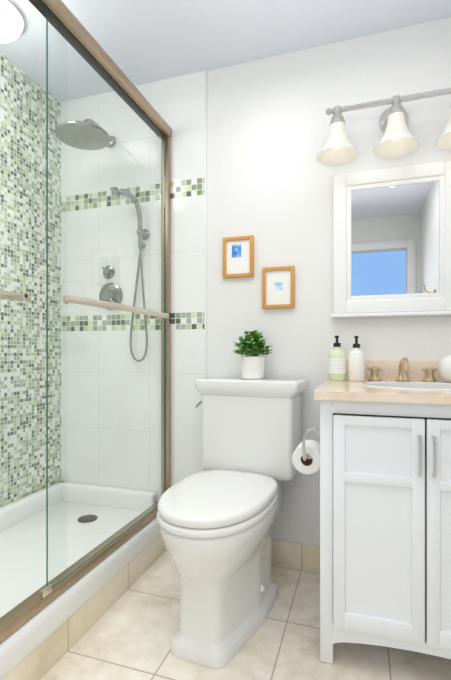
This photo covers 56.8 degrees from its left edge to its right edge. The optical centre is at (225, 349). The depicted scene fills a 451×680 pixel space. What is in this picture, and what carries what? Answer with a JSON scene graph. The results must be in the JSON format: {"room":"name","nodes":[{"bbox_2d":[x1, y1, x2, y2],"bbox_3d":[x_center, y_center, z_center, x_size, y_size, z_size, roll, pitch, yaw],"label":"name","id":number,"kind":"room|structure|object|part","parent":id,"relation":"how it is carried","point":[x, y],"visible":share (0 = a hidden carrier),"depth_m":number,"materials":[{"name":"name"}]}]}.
{"room":"bathroom","nodes":[
{"label":"bathroom","id":0,"kind":"room"},
{"bbox_2d":[0,53,60,507],"bbox_3d":[-1.403,-0.193,1.054,0.120,2.385,2.750,0,0,18],"label":"wall","id":1,"kind":"structure","parent":0,"point":[22,99],"depth_m":2.12,"materials":[{"name":"tile"}]},
{"bbox_2d":[0,0,450,101],"bbox_3d":[-0.319,-1.425,0.699,2.401,0.080,2.990,0,0,18],"label":"ceiling","id":2,"kind":"structure","parent":0,"point":[150,41],"depth_m":1.81,"materials":[{"name":"paint"}]},
{"bbox_2d":[0,0,26,42],"bbox_3d":[-0.969,-1.341,1.701,0.284,0.087,0.284,0,0,18],"label":"dome light","id":3,"kind":"object","parent":2,"relation":"attached to","point":[12,17],"visible":1,"depth_m":1.70,"materials":[{"name":"white glass"}]},
{"bbox_2d":[40,550,450,679],"bbox_3d":[-0.319,1.040,0.699,2.401,0.080,2.990,0,0,18],"label":"floor","id":4,"kind":"structure","parent":0,"point":[131,640],"depth_m":1.39,"materials":[{"name":"tile"}]},
{"bbox_2d":[0,481,160,679],"bbox_3d":[-0.832,0.863,1.509,0.678,0.270,1.510,0,0,18],"label":"shower pan","id":5,"kind":"object","parent":4,"relation":"on","point":[81,517],"depth_m":1.77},
{"bbox_2d":[2,534,165,679],"bbox_3d":[-0.522,0.938,1.407,0.013,0.124,1.510,0,0,18],"label":"baseboard","id":6,"kind":"structure","parent":5,"relation":"attached to","point":[49,652],"depth_m":1.46,"materials":[{"name":"tile"}]},
{"bbox_2d":[0,0,171,642],"bbox_3d":[-0.541,-0.164,1.413,0.133,1.924,1.511,0,0,20],"label":"shower door","id":7,"kind":"structure","parent":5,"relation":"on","point":[55,12],"depth_m":1.61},
{"bbox_3d":[-0.435,-0.160,1.708,0.006,1.845,0.824,0,0,18],"label":"door rail glass","id":8,"kind":"part","parent":7,"relation":"part of","materials":[{"name":"teal"}]},
{"bbox_2d":[157,376,307,668],"bbox_3d":[0.015,0.564,1.615,0.468,0.870,0.764,0,0,22],"label":"toilet","id":9,"kind":"object","parent":4,"relation":"on","point":[215,523],"visible":0.99,"depth_m":1.47,"materials":[{"name":"ceramic"}]},
{"bbox_3d":[-0.027,0.536,1.513,0.382,0.065,0.544,0,0,22],"label":"seat","id":10,"kind":"part","parent":9,"relation":"part of","materials":[{"name":"plastic"}]},
{"bbox_3d":[0.116,0.163,1.865,0.468,0.067,0.227,0,0,22],"label":"tank lid","id":11,"kind":"part","parent":9,"relation":"part of","materials":[{"name":"ceramic"}]},
{"bbox_3d":[0.116,0.369,1.865,0.416,0.344,0.196,0,0,22],"label":"tank","id":12,"kind":"part","parent":9,"relation":"part of","materials":[{"name":"ceramic"}]},
{"bbox_2d":[233,330,271,378],"bbox_3d":[0.123,0.017,1.870,0.189,0.221,0.180,0,0,18],"label":"plant","id":13,"kind":"object","parent":9,"relation":"on","point":[252,366],"visible":1,"depth_m":1.83,"materials":[{"name":"green plant"}]},
{"bbox_3d":[0.121,0.078,1.867,0.114,0.100,0.114,0,0,18],"label":"pot","id":14,"kind":"part","parent":13,"relation":"part of","materials":[{"name":"ceramic"}]},
{"bbox_2d":[314,357,450,663],"bbox_3d":[0.677,0.513,1.492,0.642,0.969,0.620,0,0,18],"label":"vanity","id":15,"kind":"object","parent":4,"relation":"on","point":[385,437],"visible":0.99,"depth_m":1.27,"materials":[{"name":"paint"}]},
{"bbox_2d":[292,423,319,474],"bbox_3d":[0.294,0.342,1.487,0.109,0.198,0.214,0,0,18],"label":"toilet paper holder","id":16,"kind":"object","parent":15,"relation":"attached to","point":[304,465],"visible":0.93,"depth_m":1.47,"materials":[{"name":"white paper"}]},
{"bbox_3d":[0.315,0.311,1.480,0.064,0.137,0.214,0,0,18],"label":"arm","id":17,"kind":"part","parent":16,"relation":"part of","materials":[{"name":"silver metal"}]},
{"bbox_3d":[0.464,0.536,1.273,0.262,0.664,0.018,0,0,18],"label":"door","id":18,"kind":"part","parent":15,"relation":"part of","materials":[{"name":"paint"}]},
{"bbox_2d":[314,360,450,403],"bbox_3d":[0.677,0.099,1.492,0.642,0.111,0.620,0,0,18],"label":"countertop","id":19,"kind":"structure","parent":15,"relation":"on","point":[346,390],"depth_m":1.35,"materials":[{"name":"beige stone"}]},
{"bbox_2d":[328,335,345,380],"bbox_3d":[0.470,0.034,1.756,0.074,0.187,0.074,0,0,18],"label":"soap bottle","id":20,"kind":"object","parent":19,"relation":"on","point":[336,356],"visible":1,"depth_m":1.73,"materials":[{"name":"plastic"}]},
{"bbox_2d":[348,336,364,380],"bbox_3d":[0.545,0.035,1.736,0.070,0.185,0.070,0,0,18],"label":"soap bottle","id":21,"kind":"object","parent":19,"relation":"on","point":[356,357],"visible":1,"depth_m":1.71,"materials":[{"name":"white plastic"}]},
{"bbox_2d":[367,357,436,381],"bbox_3d":[0.706,0.078,1.661,0.266,0.099,0.167,0,0,18],"label":"faucet","id":22,"kind":"object","parent":19,"relation":"on","point":[403,367],"depth_m":1.69,"materials":[{"name":"gold metal"}]},
{"bbox_2d":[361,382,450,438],"bbox_3d":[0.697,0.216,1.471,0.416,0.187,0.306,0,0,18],"label":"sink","id":23,"kind":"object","parent":19,"relation":"in","point":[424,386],"depth_m":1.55,"materials":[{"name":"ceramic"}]},
{"bbox_2d":[438,354,450,381],"bbox_3d":[0.896,0.070,1.638,0.108,0.112,0.108,0,0,18],"label":"vase","id":24,"kind":"object","parent":19,"relation":"on","point":[444,368],"visible":1,"depth_m":1.62,"materials":[{"name":"ceramic"}]},
{"bbox_3d":[0.567,0.309,1.218,0.008,0.123,0.027,0,0,18],"label":"door handle","id":25,"kind":"part","parent":15,"relation":"part of","materials":[{"name":"silver metal"}]},
{"bbox_3d":[0.604,0.309,1.206,0.008,0.123,0.027,0,0,18],"label":"door handle","id":26,"kind":"part","parent":15,"relation":"part of","materials":[{"name":"silver metal"}]},
{"bbox_3d":[0.718,0.536,1.190,0.262,0.664,0.018,0,0,18],"label":"door","id":27,"kind":"part","parent":15,"relation":"part of","materials":[{"name":"paint"}]},
{"bbox_2d":[206,17,450,545],"bbox_3d":[0.128,-0.193,2.063,2.401,2.385,0.120,0,0,18],"label":"wall","id":28,"kind":"structure","parent":0,"point":[267,122],"depth_m":1.93,"materials":[{"name":"paint"}]},
{"bbox_2d":[61,71,203,501],"bbox_3d":[-0.511,-0.192,2.204,0.859,2.385,0.008,0,0,18],"label":"shower tile","id":29,"kind":"structure","parent":28,"relation":"attached to","point":[111,400],"depth_m":2.20,"materials":[{"name":"white tile"}]},
{"bbox_2d":[55,119,115,149],"bbox_3d":[-0.646,-1.069,2.033,0.248,0.147,0.400,0,0,18],"label":"shower head","id":30,"kind":"object","parent":29,"relation":"attached to","point":[87,134],"depth_m":1.95,"materials":[{"name":"silver metal"}]},
{"bbox_2d":[99,257,122,309],"bbox_3d":[-0.589,-0.346,2.197,0.138,0.271,0.054,0,0,18],"label":"shower valve","id":31,"kind":"object","parent":29,"relation":"attached to","point":[111,291],"visible":0.95,"depth_m":2.17,"materials":[{"name":"silver metal"}]},
{"bbox_3d":[-0.621,-0.420,2.234,0.120,0.150,0.003,0,0,18],"label":"plate","id":32,"kind":"part","parent":31,"relation":"part of","materials":[{"name":"metal"}]},
{"bbox_2d":[110,186,149,361],"bbox_3d":[-0.483,-0.375,2.118,0.201,0.874,0.091,0,0,-22],"label":"shower","id":33,"kind":"object","parent":29,"relation":"attached to","point":[143,234],"visible":0.98,"depth_m":2.11,"materials":[{"name":"silver metal"}]},
{"bbox_2d":[204,70,205,470],"bbox_3d":[-0.099,-0.193,2.069,0.008,2.385,0.010,0,0,18],"label":"trim","id":34,"kind":"structure","parent":28,"relation":"attached to","point":[205,70],"depth_m":2.06,"materials":[{"name":"paint"}]},
{"bbox_2d":[223,235,253,277],"bbox_3d":[0.061,-0.448,2.009,0.152,0.195,0.020,0,0,18],"label":"picture frame","id":35,"kind":"object","parent":28,"relation":"attached to","point":[238,252],"visible":1,"depth_m":2.01,"materials":[{"name":"brown wood"}]},
{"bbox_2d":[232,244,240,256],"bbox_3d":[0.053,-0.477,2.010,0.046,0.060,0.001,0,0,18],"label":"print","id":36,"kind":"object","parent":35,"relation":"attached to","point":[236,248],"depth_m":2.01},
{"bbox_2d":[262,266,294,308],"bbox_3d":[0.247,-0.291,1.948,0.151,0.193,0.020,0,0,18],"label":"picture frame","id":37,"kind":"object","parent":28,"relation":"attached to","point":[278,283],"visible":1,"depth_m":1.95,"materials":[{"name":"brown wood"}]},
{"bbox_2d":[274,282,282,289],"bbox_3d":[0.246,-0.299,1.947,0.040,0.034,0.001,0,0,18],"label":"print","id":38,"kind":"object","parent":37,"relation":"attached to","point":[277,285],"depth_m":1.95},
{"bbox_2d":[272,539,319,569],"bbox_3d":[0.191,0.947,1.973,0.604,0.107,0.010,0,0,18],"label":"baseboard","id":39,"kind":"structure","parent":28,"relation":"attached to","point":[283,552],"depth_m":1.93,"materials":[{"name":"tile"}]},
{"bbox_2d":[316,88,450,165],"bbox_3d":[0.692,-0.930,1.697,0.630,0.241,0.220,0,0,18],"label":"light","id":40,"kind":"object","parent":28,"relation":"attached to","point":[397,141],"visible":1,"depth_m":1.70,"materials":[{"name":"white glass"}]},
{"bbox_2d":[331,160,450,317],"bbox_3d":[0.720,-0.461,1.780,0.520,0.635,0.044,0,0,18],"label":"mirror","id":41,"kind":"object","parent":28,"relation":"attached to","point":[392,226],"visible":1,"depth_m":1.78,"materials":[{"name":"paint"}]},
{"bbox_3d":[0.720,-0.469,1.783,0.356,0.470,0.002,0,0,18],"label":"glass","id":42,"kind":"part","parent":41,"relation":"part of","materials":[{"name":"silver mirror"}]}
]}

